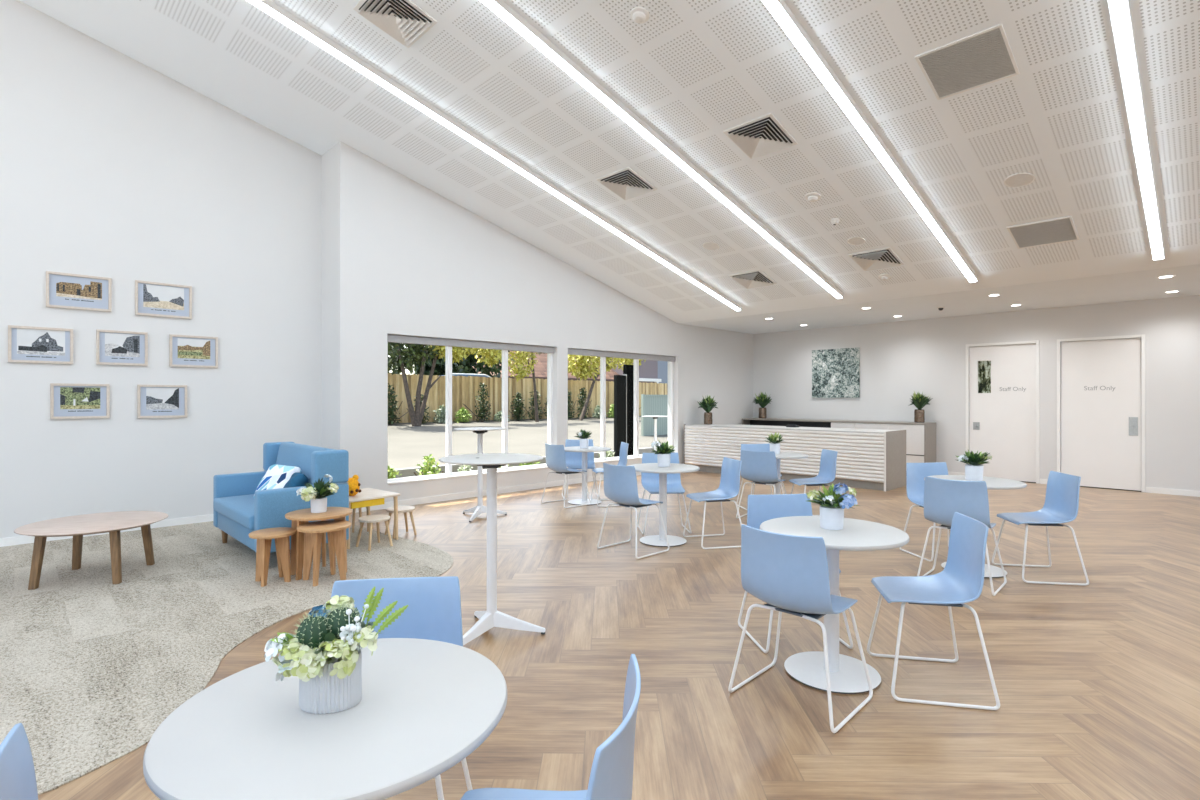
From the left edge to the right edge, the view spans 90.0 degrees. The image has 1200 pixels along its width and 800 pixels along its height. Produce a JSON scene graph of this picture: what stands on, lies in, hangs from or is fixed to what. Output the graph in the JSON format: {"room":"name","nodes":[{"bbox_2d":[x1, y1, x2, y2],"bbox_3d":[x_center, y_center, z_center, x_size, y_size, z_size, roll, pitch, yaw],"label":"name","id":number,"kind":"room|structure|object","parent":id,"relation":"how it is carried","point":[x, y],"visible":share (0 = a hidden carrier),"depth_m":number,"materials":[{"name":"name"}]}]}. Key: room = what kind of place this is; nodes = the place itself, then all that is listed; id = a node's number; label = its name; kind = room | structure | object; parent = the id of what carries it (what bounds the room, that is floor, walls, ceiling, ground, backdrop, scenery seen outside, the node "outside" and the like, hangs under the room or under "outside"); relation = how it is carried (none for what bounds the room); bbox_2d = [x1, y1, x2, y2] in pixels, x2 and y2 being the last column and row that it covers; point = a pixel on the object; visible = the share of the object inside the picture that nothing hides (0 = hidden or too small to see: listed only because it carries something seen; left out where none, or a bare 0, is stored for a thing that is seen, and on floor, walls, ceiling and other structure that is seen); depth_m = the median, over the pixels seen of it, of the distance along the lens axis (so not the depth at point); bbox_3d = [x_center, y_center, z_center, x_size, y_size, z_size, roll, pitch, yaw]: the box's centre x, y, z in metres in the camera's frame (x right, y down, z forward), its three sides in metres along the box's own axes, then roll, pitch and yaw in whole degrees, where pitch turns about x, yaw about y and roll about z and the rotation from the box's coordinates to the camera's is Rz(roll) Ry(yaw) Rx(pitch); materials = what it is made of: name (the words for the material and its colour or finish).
{"room":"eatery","nodes":[
{"label":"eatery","id":0,"kind":"room"},
{"bbox_2d":[0,0,321,537],"bbox_3d":[-6.364,-1.806,5.275,7.460,6.452,0.200,0,0,-44],"label":"wall","id":1,"kind":"structure","parent":0,"point":[111,167],"depth_m":6.48,"materials":[{"name":"paint"}]},
{"bbox_2d":[8,325,72,363],"bbox_3d":[-5.524,-0.532,5.934,0.472,0.356,0.029,0,0,-44],"label":"picture frame","id":2,"kind":"object","parent":1,"relation":"attached to","point":[26,344],"visible":1,"depth_m":5.92,"materials":[{"name":"brown wood"}]},
{"bbox_2d":[17,328,64,355],"bbox_3d":[-5.524,-0.562,5.934,0.349,0.249,0.001,0,0,-44],"label":"photograph","id":3,"kind":"object","parent":2,"relation":"attached to","point":[30,341],"depth_m":5.93},
{"bbox_2d":[46,271,110,311],"bbox_3d":[-5.320,-1.093,6.133,0.506,0.355,0.029,0,0,-44],"label":"picture frame","id":4,"kind":"object","parent":1,"relation":"attached to","point":[63,290],"visible":1,"depth_m":6.12,"materials":[{"name":"brown wood"}]},
{"bbox_2d":[56,278,101,299],"bbox_3d":[-5.320,-1.123,6.133,0.354,0.185,0.001,0,0,-44],"label":"photograph","id":5,"kind":"object","parent":4,"relation":"attached to","point":[66,288],"depth_m":6.13},
{"bbox_2d":[50,383,109,418],"bbox_3d":[-5.314,0.022,6.139,0.457,0.356,0.029,0,0,-44],"label":"picture frame","id":6,"kind":"object","parent":1,"relation":"attached to","point":[67,401],"visible":1,"depth_m":6.13,"materials":[{"name":"brown wood"}]},
{"bbox_2d":[60,387,99,408],"bbox_3d":[-5.314,-0.008,6.139,0.311,0.221,0.001,0,0,-44],"label":"photograph","id":7,"kind":"object","parent":6,"relation":"attached to","point":[70,397],"depth_m":6.14},
{"bbox_2d":[96,329,147,365],"bbox_3d":[-5.072,-0.540,6.374,0.427,0.363,0.029,0,0,-44],"label":"picture frame","id":8,"kind":"object","parent":1,"relation":"attached to","point":[113,347],"visible":1,"depth_m":6.37,"materials":[{"name":"brown wood"}]},
{"bbox_2d":[105,333,139,356],"bbox_3d":[-5.073,-0.571,6.375,0.290,0.240,0.001,0,0,-44],"label":"photograph","id":9,"kind":"object","parent":8,"relation":"attached to","point":[116,344],"depth_m":6.37},
{"bbox_2d":[137,385,186,417],"bbox_3d":[-4.822,0.026,6.619,0.447,0.362,0.029,0,0,-44],"label":"picture frame","id":10,"kind":"object","parent":1,"relation":"attached to","point":[153,401],"visible":1,"depth_m":6.61,"materials":[{"name":"brown wood"}]},
{"bbox_2d":[146,388,178,409],"bbox_3d":[-4.822,-0.004,6.619,0.295,0.239,0.001,0,0,-44],"label":"photograph","id":11,"kind":"object","parent":10,"relation":"on","point":[156,398],"depth_m":6.62},
{"bbox_2d":[135,280,191,318],"bbox_3d":[-4.814,-1.091,6.626,0.511,0.372,0.029,0,0,-44],"label":"picture frame","id":12,"kind":"object","parent":1,"relation":"attached to","point":[156,299],"visible":1,"depth_m":6.62,"materials":[{"name":"brown wood"}]},
{"bbox_2d":[143,284,183,309],"bbox_3d":[-4.815,-1.121,6.627,0.368,0.246,0.001,0,0,-44],"label":"photograph","id":13,"kind":"object","parent":12,"relation":"on","point":[155,296],"depth_m":6.62},
{"bbox_2d":[15,0,321,156],"bbox_3d":[-6.292,-4.089,5.202,7.460,1.883,0.006,0,0,-44],"label":"trim","id":14,"kind":"structure","parent":1,"relation":"attached to","point":[40,12],"depth_m":6.59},
{"bbox_2d":[169,334,217,367],"bbox_3d":[-4.614,-0.539,6.822,0.461,0.358,0.029,0,0,-44],"label":"picture frame","id":15,"kind":"object","parent":1,"relation":"attached to","point":[184,350],"visible":1,"depth_m":6.81,"materials":[{"name":"brown wood"}]},
{"bbox_2d":[178,338,209,358],"bbox_3d":[-4.614,-0.569,6.822,0.314,0.222,0.001,0,0,-44],"label":"photograph","id":16,"kind":"object","parent":15,"relation":"attached to","point":[188,348],"depth_m":6.82},
{"bbox_2d":[388,416,667,468],"bbox_3d":[-3.240,1.270,27.661,58.000,0.900,23.880,0,0,-44],"label":"ground","id":17,"kind":"structure","parent":0,"point":[408,444],"depth_m":16.86,"materials":[{"name":"concrete"}]},
{"bbox_2d":[388,383,408,424],"bbox_3d":[-6.968,0.182,20.072,1.538,1.415,0.870,0,0,-44],"label":"shrub","id":18,"kind":"object","parent":17,"relation":"on","point":[391,398],"visible":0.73,"depth_m":20.07,"materials":[{"name":"green plant"}]},
{"bbox_2d":[388,342,476,425],"bbox_3d":[-6.034,-1.135,20.234,4.034,4.211,2.163,0,0,-39],"label":"tree","id":19,"kind":"object","parent":17,"relation":"on","point":[399,354],"visible":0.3,"depth_m":19.99,"materials":[{"name":"green plant"}]},
{"bbox_2d":[408,344,467,375],"bbox_3d":[-7.304,-1.772,26.715,2.575,5.620,2.788,0,0,13],"label":"tree","id":20,"kind":"object","parent":17,"relation":"on","point":[439,369],"visible":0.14,"depth_m":26.16,"materials":[{"name":"green plant"}]},
{"bbox_2d":[463,383,491,421],"bbox_3d":[-4.604,0.134,22.494,1.096,1.512,1.152,0,0,-7],"label":"shrub","id":21,"kind":"object","parent":17,"relation":"on","point":[482,415],"visible":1,"depth_m":22.60,"materials":[{"name":"green plant"}]},
{"bbox_2d":[456,348,513,377],"bbox_3d":[-6.683,-2.325,30.113,5.570,6.643,2.796,0,0,-44],"label":"tree","id":22,"kind":"object","parent":17,"relation":"on","point":[481,367],"visible":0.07,"depth_m":30.10,"materials":[{"name":"green plant"}]},
{"bbox_2d":[473,348,542,421],"bbox_3d":[-3.301,-1.100,22.968,3.670,4.097,1.595,0,0,-44],"label":"tree","id":23,"kind":"object","parent":17,"relation":"on","point":[524,356],"visible":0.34,"depth_m":22.73,"materials":[{"name":"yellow plant"}]},
{"bbox_2d":[393,447,653,477],"bbox_3d":[3.001,1.478,16.971,52.000,0.485,0.140,0,0,-44],"label":"trim","id":24,"kind":"structure","parent":17,"relation":"on","point":[406,472],"depth_m":11.29,"materials":[{"name":"paint"}]},
{"bbox_2d":[388,373,667,422],"bbox_3d":[0.358,-0.002,28.343,36.103,1.844,0.070,0,0,-44],"label":"fence","id":25,"kind":"object","parent":17,"relation":"on","point":[465,389],"visible":0.22,"depth_m":23.73,"materials":[{"name":"wood"}]},
{"bbox_2d":[472,350,618,381],"bbox_3d":[-4.090,-1.780,38.555,10.100,5.200,7.100,0,0,-44],"label":"house","id":26,"kind":"object","parent":17,"relation":"on","point":[540,368],"visible":0.07,"depth_m":35.73,"materials":[{"name":"brick"}]},
{"bbox_2d":[568,355,645,420],"bbox_3d":[0.286,-1.066,26.309,5.262,4.088,1.593,0,0,-44],"label":"tree","id":27,"kind":"object","parent":17,"relation":"on","point":[582,371],"visible":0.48,"depth_m":25.32,"materials":[{"name":"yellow plant"}]},
{"bbox_2d":[607,358,667,383],"bbox_3d":[3.959,-2.680,43.336,7.200,7.000,3.500,0,0,-44],"label":"house","id":28,"kind":"object","parent":17,"relation":"on","point":[650,371],"visible":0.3,"depth_m":40.95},
{"bbox_2d":[641,394,667,435],"bbox_3d":[2.998,0.585,20.552,4.660,1.470,0.090,0,0,-44],"label":"fence","id":29,"kind":"object","parent":17,"relation":"on","point":[651,405],"visible":0.24,"depth_m":19.28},
{"bbox_2d":[322,141,752,501],"bbox_3d":[-0.024,-0.814,11.028,9.650,4.708,0.820,0,0,-44],"label":"wall","id":30,"kind":"structure","parent":0,"point":[399,257],"depth_m":8.34,"materials":[{"name":"paint"}]},
{"bbox_2d":[0,472,640,546],"bbox_3d":[-2.695,1.377,8.274,16.900,0.085,0.632,0,0,-44],"label":"baseboard","id":31,"kind":"structure","parent":30,"relation":"attached to","point":[408,502],"depth_m":7.83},
{"bbox_2d":[387,334,554,484],"bbox_3d":[-1.784,0.129,8.849,2.880,1.962,0.182,0,0,-44],"label":"window","id":32,"kind":"structure","parent":30,"relation":"in","point":[448,343],"depth_m":8.66,"materials":[{"name":"white metal"}]},
{"bbox_2d":[387,334,554,352],"bbox_3d":[-1.777,-0.797,8.841,2.860,0.101,0.036,0,0,-44],"label":"roller blind","id":33,"kind":"object","parent":32,"relation":"attached to","point":[450,343],"depth_m":8.67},
{"bbox_2d":[340,141,753,334],"bbox_3d":[0.193,-2.328,10.663,9.450,1.676,0.006,0,0,-44],"label":"trim","id":34,"kind":"structure","parent":30,"relation":"attached to","point":[340,141],"depth_m":9.19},
{"bbox_2d":[568,348,674,462],"bbox_3d":[0.454,0.129,11.033,2.920,1.962,0.182,0,0,-44],"label":"window","id":35,"kind":"structure","parent":30,"relation":"in","point":[602,354],"depth_m":11.15,"materials":[{"name":"white metal"}]},
{"bbox_2d":[568,348,674,361],"bbox_3d":[0.461,-0.797,11.025,2.900,0.101,0.036,0,0,-44],"label":"roller blind","id":36,"kind":"object","parent":35,"relation":"attached to","point":[603,354],"depth_m":10.88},
{"bbox_2d":[19,0,1199,333],"bbox_3d":[1.512,-3.356,3.970,17.310,3.693,13.170,0,0,-44],"label":"ceiling","id":37,"kind":"structure","parent":0,"point":[695,71],"depth_m":6.00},
{"bbox_2d":[353,0,437,47],"bbox_3d":[-1.756,-3.281,5.147,0.511,0.157,0.524,0,0,-44],"label":"ceiling vent","id":38,"kind":"object","parent":37,"relation":"in","point":[404,21],"visible":1,"depth_m":5.15,"materials":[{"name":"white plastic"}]},
{"bbox_2d":[247,0,741,310],"bbox_3d":[-2.298,-3.228,5.868,13.236,3.379,0.092,0,0,-44],"label":"linear light","id":39,"kind":"object","parent":37,"relation":"attached to","point":[267,6],"visible":1,"depth_m":6.57,"materials":[{"name":"plastic"}]},
{"bbox_2d":[596,167,656,199],"bbox_3d":[0.320,-2.557,7.173,0.511,0.157,0.524,0,0,-44],"label":"ceiling vent","id":40,"kind":"object","parent":37,"relation":"in","point":[626,183],"visible":1,"depth_m":7.15,"materials":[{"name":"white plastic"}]},
{"bbox_2d":[480,0,842,298],"bbox_3d":[-1.048,-3.228,4.587,13.236,3.379,0.092,0,0,-44],"label":"linear light","id":41,"kind":"object","parent":37,"relation":"attached to","point":[501,8],"visible":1,"depth_m":5.96,"materials":[{"name":"plastic"}]},
{"bbox_2d":[729,270,776,288],"bbox_3d":[2.353,-1.831,9.241,0.511,0.157,0.524,0,0,-44],"label":"ceiling vent","id":42,"kind":"object","parent":37,"relation":"in","point":[752,279],"visible":1,"depth_m":9.22,"materials":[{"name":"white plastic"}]},
{"bbox_2d":[723,113,797,158],"bbox_3d":[1.573,-2.557,5.888,0.511,0.157,0.524,0,0,-44],"label":"ceiling vent","id":43,"kind":"object","parent":37,"relation":"in","point":[763,135],"visible":1,"depth_m":5.87,"materials":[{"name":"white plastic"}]},
{"bbox_2d":[762,0,977,282],"bbox_3d":[0.202,-3.228,3.306,13.236,3.379,0.092,0,0,-44],"label":"linear light","id":44,"kind":"object","parent":37,"relation":"attached to","point":[779,9],"visible":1,"depth_m":5.32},
{"bbox_2d":[848,247,903,270],"bbox_3d":[3.646,-1.831,7.917,0.511,0.157,0.524,0,0,-44],"label":"ceiling vent","id":45,"kind":"object","parent":37,"relation":"in","point":[885,257],"visible":1,"depth_m":7.89,"materials":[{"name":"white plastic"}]},
{"bbox_2d":[915,23,1019,99],"bbox_3d":[2.820,-2.565,4.610,0.555,0.149,0.570,0,0,-44],"label":"ceiling vent","id":46,"kind":"object","parent":37,"relation":"in","point":[984,57],"visible":1,"depth_m":4.59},
{"bbox_2d":[1004,173,1034,187],"bbox_3d":[4.080,-2.128,5.840,0.243,0.067,0.249,0,0,-39],"label":"ceiling speaker","id":47,"kind":"object","parent":37,"relation":"attached to","point":[1017,180],"visible":1,"depth_m":5.84},
{"bbox_2d":[1007,216,1079,248],"bbox_3d":[4.910,-1.835,6.650,0.555,0.149,0.570,0,0,-44],"label":"ceiling vent","id":48,"kind":"object","parent":37,"relation":"in","point":[1058,230],"visible":1,"depth_m":6.63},
{"bbox_2d":[1108,0,1163,259],"bbox_3d":[1.452,-3.228,2.025,13.236,3.379,0.092,0,0,-44],"label":"linear light","id":49,"kind":"object","parent":37,"relation":"attached to","point":[1120,13],"visible":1,"depth_m":4.68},
{"bbox_2d":[38,471,1199,799],"bbox_3d":[1.566,1.480,3.987,17.410,0.120,13.120,0,0,-44],"label":"floor","id":50,"kind":"structure","parent":0,"point":[1097,683],"depth_m":3.35,"materials":[{"name":"brown wood"}]},
{"bbox_2d":[0,723,37,799],"bbox_3d":[-0.796,1.008,1.102,0.469,0.821,0.519,0,0,-44],"label":"cafe chair","id":51,"kind":"object","parent":50,"relation":"on","point":[17,770],"visible":1,"depth_m":1.07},
{"bbox_2d":[0,521,452,794],"bbox_3d":[-4.460,1.417,3.338,7.478,0.006,5.208,0,0,-44],"label":"carpet","id":52,"kind":"object","parent":50,"relation":"on","point":[91,666],"visible":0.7,"depth_m":3.81,"materials":[{"name":"beige carpet"}]},
{"bbox_2d":[14,511,167,589],"bbox_3d":[-4.025,1.196,4.791,0.939,0.434,0.939,0,0,-14],"label":"coffee table","id":53,"kind":"object","parent":52,"relation":"on","point":[76,526],"visible":1,"depth_m":4.64,"materials":[{"name":"brown wood"}]},
{"bbox_2d":[248,527,296,586],"bbox_3d":[-2.535,1.221,4.652,0.330,0.385,0.330,0,0,-41],"label":"table","id":54,"kind":"object","parent":52,"relation":"on","point":[264,537],"visible":1,"depth_m":4.63,"materials":[{"name":"brown wood"}]},
{"bbox_2d":[213,442,348,552],"bbox_3d":[-3.070,0.932,5.688,0.770,0.962,1.558,0,0,-44],"label":"armchair","id":55,"kind":"object","parent":52,"relation":"on","point":[239,511],"visible":0.65,"depth_m":5.36,"materials":[{"name":"blue fabric"}]},
{"bbox_2d":[213,494,253,530],"bbox_3d":[-3.131,1.032,5.628,0.600,0.127,1.296,0,0,-44],"label":"seat cushion","id":56,"kind":"object","parent":55,"relation":"on","point":[237,508],"depth_m":5.51,"materials":[{"name":"blue fabric"}]},
{"bbox_2d":[255,464,300,491],"bbox_3d":[-3.015,0.795,5.609,0.450,0.345,0.270,0,0,30],"label":"throw cushion","id":57,"kind":"object","parent":55,"relation":"on","point":[276,476],"visible":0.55,"depth_m":5.55,"materials":[{"name":"white fabric"}]},
{"bbox_2d":[276,442,331,484],"bbox_3d":[-2.903,0.711,5.851,0.221,0.518,1.280,0,0,-44],"label":"cushion","id":58,"kind":"object","parent":55,"relation":"on","point":[287,453],"depth_m":5.85,"materials":[{"name":"blue fabric"}]},
{"bbox_2d":[285,507,352,579],"bbox_3d":[-2.281,1.167,4.879,0.500,0.493,0.500,0,0,-44],"label":"table","id":59,"kind":"object","parent":52,"relation":"on","point":[302,516],"visible":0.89,"depth_m":4.82,"materials":[{"name":"brown wood"}]},
{"bbox_2d":[296,474,338,512],"bbox_3d":[-2.295,0.768,4.868,0.279,0.302,0.326,0,0,-44],"label":"arrangement","id":60,"kind":"object","parent":59,"relation":"on","point":[317,494],"visible":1,"depth_m":4.84,"materials":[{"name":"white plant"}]},
{"bbox_2d":[297,520,351,585],"bbox_3d":[-2.153,1.198,4.690,0.390,0.430,0.390,0,0,-44],"label":"table","id":61,"kind":"object","parent":52,"relation":"on","point":[335,529],"visible":0.99,"depth_m":4.68,"materials":[{"name":"brown wood"}]},
{"bbox_2d":[346,488,399,548],"bbox_3d":[-2.424,1.183,6.032,0.620,0.462,0.560,0,0,41],"label":"table","id":62,"kind":"object","parent":52,"relation":"on","point":[368,497],"visible":0.57,"depth_m":5.92,"materials":[{"name":"white wood"}]},
{"bbox_2d":[351,498,384,508],"bbox_3d":[-2.407,1.009,5.952,0.430,0.066,0.340,0,0,41],"label":"drawer","id":63,"kind":"object","parent":62,"relation":"on","point":[355,502],"depth_m":5.78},
{"bbox_2d":[356,514,392,550],"bbox_3d":[-2.164,1.275,5.754,0.292,0.282,0.292,0,0,40],"label":"stool","id":64,"kind":"object","parent":52,"relation":"on","point":[370,519],"visible":1,"depth_m":5.73,"materials":[{"name":"brown wood"}]},
{"bbox_2d":[385,506,416,538],"bbox_3d":[-2.074,1.275,6.241,0.292,0.282,0.292,0,0,-39],"label":"stool","id":65,"kind":"object","parent":52,"relation":"on","point":[401,509],"visible":0.87,"depth_m":6.22,"materials":[{"name":"brown wood"}]},
{"bbox_2d":[143,638,506,799],"bbox_3d":[-0.572,1.047,1.345,0.720,0.744,0.720,0,0,-44],"label":"cafe table","id":66,"kind":"object","parent":50,"relation":"on","point":[425,706],"visible":0.82,"depth_m":1.22,"materials":[{"name":"white laminate"}]},
{"bbox_2d":[264,586,407,713],"bbox_3d":[-0.584,0.545,1.329,0.278,0.258,0.169,0,0,-29],"label":"arrangement","id":67,"kind":"object","parent":66,"relation":"on","point":[325,653],"visible":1,"depth_m":1.29,"materials":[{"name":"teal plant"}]},
{"bbox_2d":[331,576,472,799],"bbox_3d":[-0.650,1.008,1.802,0.519,0.821,0.469,0,0,-7],"label":"cafe chair","id":68,"kind":"object","parent":50,"relation":"on","point":[433,611],"visible":0.21,"depth_m":2.01,"materials":[{"name":"plastic"}]},
{"bbox_2d":[454,427,506,521],"bbox_3d":[-1.439,0.887,7.240,0.636,1.064,0.620,0,0,-20],"label":"bar table","id":69,"kind":"object","parent":50,"relation":"on","point":[477,510],"visible":0.97,"depth_m":7.21,"materials":[{"name":"metal"}]},
{"bbox_2d":[439,453,544,644],"bbox_3d":[-0.648,0.886,3.635,0.636,1.066,0.620,0,0,2],"label":"bar table","id":70,"kind":"object","parent":50,"relation":"on","point":[491,618],"visible":0.93,"depth_m":3.61,"materials":[{"name":"metal"}]},
{"bbox_2d":[460,654,640,799],"bbox_3d":[-0.153,1.008,1.256,0.469,0.821,0.519,0,0,12],"label":"cafe chair","id":71,"kind":"object","parent":50,"relation":"on","point":[611,775],"visible":1,"depth_m":1.17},
{"bbox_2d":[541,443,590,507],"bbox_3d":[-0.464,1.008,8.099,0.469,0.821,0.519,0,0,-41],"label":"cafe chair","id":72,"kind":"object","parent":50,"relation":"on","point":[555,454],"visible":1,"depth_m":7.95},
{"bbox_2d":[562,439,599,498],"bbox_3d":[-0.283,1.008,8.700,0.519,0.821,0.469,0,0,-7],"label":"cafe chair","id":73,"kind":"object","parent":50,"relation":"on","point":[573,459],"visible":0.73,"depth_m":8.87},
{"bbox_2d":[564,446,610,504],"bbox_3d":[-0.210,1.047,8.234,0.720,0.744,0.720,0,0,-44],"label":"cafe table","id":74,"kind":"object","parent":50,"relation":"on","point":[584,500],"visible":0.84,"depth_m":8.20,"materials":[{"name":"white laminate"}]},
{"bbox_2d":[591,442,628,506],"bbox_3d":[0.147,1.008,8.160,0.469,0.821,0.519,0,0,-10],"label":"cafe chair","id":75,"kind":"object","parent":50,"relation":"on","point":[623,455],"visible":0.72,"depth_m":8.26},
{"bbox_2d":[597,463,669,558],"bbox_3d":[0.309,1.008,5.639,0.469,0.821,0.519,0,0,-43],"label":"cafe chair","id":76,"kind":"object","parent":50,"relation":"on","point":[620,482],"visible":1,"depth_m":5.49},
{"bbox_2d":[629,463,699,546],"bbox_3d":[0.628,1.047,5.986,0.720,0.744,0.720,0,0,-44],"label":"cafe table","id":77,"kind":"object","parent":50,"relation":"on","point":[659,540],"visible":0.88,"depth_m":5.95,"materials":[{"name":"white laminate"}]},
{"bbox_2d":[651,439,675,466],"bbox_3d":[0.630,0.538,6.005,0.260,0.272,0.272,0,0,10],"label":"arrangement","id":78,"kind":"object","parent":77,"relation":"on","point":[663,452],"visible":1,"depth_m":5.95,"materials":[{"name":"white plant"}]},
{"bbox_2d":[637,453,691,534],"bbox_3d":[0.687,1.008,6.489,0.519,0.821,0.469,0,0,-4],"label":"cafe chair","id":79,"kind":"object","parent":50,"relation":"on","point":[650,481],"visible":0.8,"depth_m":6.65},
{"bbox_2d":[683,457,741,548],"bbox_3d":[1.132,1.008,5.949,0.469,0.821,0.519,0,0,-12],"label":"cafe chair","id":80,"kind":"object","parent":50,"relation":"on","point":[729,486],"visible":0.99,"depth_m":6.01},
{"bbox_2d":[736,444,783,509],"bbox_3d":[2.103,1.008,7.829,0.519,0.821,0.469,0,0,-7],"label":"cafe chair","id":81,"kind":"object","parent":50,"relation":"on","point":[750,447],"visible":0.24,"depth_m":8.03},
{"bbox_2d":[736,450,785,518],"bbox_3d":[1.944,1.008,7.121,0.519,0.821,0.469,0,0,36],"label":"cafe chair","id":82,"kind":"object","parent":50,"relation":"on","point":[759,467],"visible":0.98,"depth_m":6.95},
{"bbox_2d":[774,452,807,493],"bbox_3d":[2.169,1.047,7.342,0.720,0.744,0.720,0,0,-44],"label":"cafe table","id":83,"kind":"object","parent":50,"relation":"on","point":[783,455],"visible":0.29,"depth_m":7.30,"materials":[{"name":"white laminate"}]},
{"bbox_2d":[684,424,905,490],"bbox_3d":[3.349,0.961,10.912,0.884,0.918,3.882,0,0,-44],"label":"reception counter","id":84,"kind":"object","parent":50,"relation":"on","point":[874,459],"depth_m":10.04,"materials":[{"name":"beige laminate"}]},
{"bbox_2d":[685,424,896,433],"bbox_3d":[3.343,0.525,10.927,0.872,0.020,3.850,0,0,-44],"label":"countertop","id":85,"kind":"structure","parent":84,"relation":"on","point":[879,431],"depth_m":10.48,"materials":[{"name":"white laminate"}]},
{"bbox_2d":[738,494,852,652],"bbox_3d":[1.146,1.008,3.577,0.519,0.821,0.469,0,0,-7],"label":"cafe chair","id":86,"kind":"object","parent":50,"relation":"on","point":[760,508],"visible":0.27,"depth_m":3.77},
{"bbox_2d":[728,524,872,732],"bbox_3d":[0.956,1.008,2.868,0.519,0.821,0.469,0,0,44],"label":"cafe chair","id":87,"kind":"object","parent":50,"relation":"on","point":[789,573],"visible":1,"depth_m":2.71,"materials":[{"name":"plastic"}]},
{"bbox_2d":[789,449,837,515],"bbox_3d":[2.495,1.008,7.013,0.469,0.821,0.519,0,0,-2],"label":"cafe chair","id":88,"kind":"object","parent":50,"relation":"on","point":[827,471],"visible":0.89,"depth_m":7.07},
{"bbox_2d":[760,516,908,693],"bbox_3d":[1.201,1.047,3.115,0.720,0.744,0.720,0,0,-44],"label":"cafe table","id":89,"kind":"object","parent":50,"relation":"on","point":[847,673],"visible":0.81,"depth_m":3.08,"materials":[{"name":"white laminate"}]},
{"bbox_2d":[806,483,857,529],"bbox_3d":[1.216,0.553,3.134,0.246,0.242,0.252,0,0,-34],"label":"arrangement","id":90,"kind":"object","parent":89,"relation":"on","point":[831,500],"visible":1,"depth_m":3.09,"materials":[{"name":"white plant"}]},
{"bbox_2d":[742,418,935,462],"bbox_3d":[4.722,0.927,12.320,0.592,0.985,3.800,0,0,-44],"label":"storage cabinet","id":91,"kind":"object","parent":50,"relation":"on","point":[920,437],"visible":0.23,"depth_m":11.12,"materials":[{"name":"beige laminate"}]},
{"bbox_2d":[910,392,932,422],"bbox_3d":[5.948,0.136,11.123,0.367,0.595,0.425,0,0,0],"label":"potted plant","id":92,"kind":"object","parent":91,"relation":"on","point":[918,400],"visible":1,"depth_m":11.06,"materials":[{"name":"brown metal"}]},
{"bbox_2d":[899,462,948,561],"bbox_3d":[3.100,1.008,5.462,0.519,0.821,0.469,0,0,-7],"label":"cafe chair","id":93,"kind":"object","parent":50,"relation":"on","point":[916,473],"visible":0.38,"depth_m":5.64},
{"bbox_2d":[867,512,999,709],"bbox_3d":[1.652,1.008,3.022,0.469,0.821,0.519,0,0,12],"label":"cafe chair","id":94,"kind":"object","parent":50,"relation":"on","point":[961,581],"visible":1,"depth_m":3.02,"materials":[{"name":"plastic"}]},
{"bbox_2d":[917,476,1006,595],"bbox_3d":[2.793,1.008,4.640,0.519,0.821,0.469,0,0,44],"label":"cafe chair","id":95,"kind":"object","parent":50,"relation":"on","point":[943,498],"visible":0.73,"depth_m":4.50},
{"bbox_2d":[924,475,1026,577],"bbox_3d":[3.102,1.047,4.983,0.720,0.744,0.720,0,0,-44],"label":"cafe table","id":96,"kind":"object","parent":50,"relation":"on","point":[993,483],"visible":0.4,"depth_m":4.88,"materials":[{"name":"white laminate"}]},
{"bbox_2d":[956,450,991,480],"bbox_3d":[3.109,0.547,4.995,0.273,0.253,0.306,0,0,33],"label":"arrangement","id":97,"kind":"object","parent":96,"relation":"on","point":[973,467],"visible":1,"depth_m":4.95,"materials":[{"name":"green plant"}]},
{"bbox_2d":[992,471,1088,585],"bbox_3d":[3.533,1.008,4.839,0.469,0.821,0.519,0,0,10],"label":"cafe chair","id":98,"kind":"object","parent":50,"relation":"on","point":[1061,505],"visible":1,"depth_m":4.84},
{"bbox_2d":[753,295,1199,491],"bbox_3d":[7.869,-0.045,9.705,0.200,2.930,12.100,0,0,-44],"label":"wall","id":99,"kind":"structure","parent":0,"point":[899,359],"depth_m":10.85,"materials":[{"name":"paint"}]},
{"bbox_2d":[812,347,859,397],"bbox_3d":[4.921,-0.537,12.557,0.035,1.020,1.010,0,0,-44],"label":"canvas painting","id":100,"kind":"object","parent":99,"relation":"attached to","point":[835,372],"visible":1,"depth_m":12.52},
{"bbox_2d":[966,340,1038,483],"bbox_3d":[7.055,0.217,10.518,0.210,2.405,1.090,0,0,-44],"label":"door","id":101,"kind":"structure","parent":99,"relation":"in","point":[1002,382],"depth_m":10.45,"materials":[{"name":"white wood"}]},
{"bbox_2d":[948,471,1199,496],"bbox_3d":[7.797,1.377,9.627,0.012,0.085,12.088,0,0,-44],"label":"baseboard","id":102,"kind":"structure","parent":99,"relation":"attached to","point":[1042,481],"depth_m":8.96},
{"bbox_2d":[1057,334,1144,491],"bbox_3d":[7.978,0.217,9.572,0.210,2.405,1.083,0,0,-44],"label":"door","id":103,"kind":"structure","parent":99,"relation":"in","point":[1103,381],"depth_m":9.52,"materials":[{"name":"white wood"}]},
{"bbox_3d":[6.401,1.585,18.640,16.800,0.270,2.220,0,0,-44],"label":"ground","id":104,"kind":"structure","parent":0,"visible":0},
{"bbox_2d":[614,365,633,456],"bbox_3d":[0.606,0.325,14.005,0.710,2.250,0.124,0,0,-44],"label":"screen","id":105,"kind":"object","parent":104,"relation":"on","point":[623,384],"visible":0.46,"depth_m":13.90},
{"bbox_3d":[-7.410,1.570,5.589,21.200,0.300,1.610,0,0,-44],"label":"ground","id":106,"kind":"structure","parent":0,"visible":0},
{"bbox_2d":[414,454,443,475],"bbox_3d":[-2.690,1.161,9.389,0.543,0.582,0.552,0,0,-44],"label":"plant","id":107,"kind":"object","parent":106,"relation":"on","point":[428,469],"visible":0.55,"depth_m":9.39,"materials":[{"name":"green plant"}]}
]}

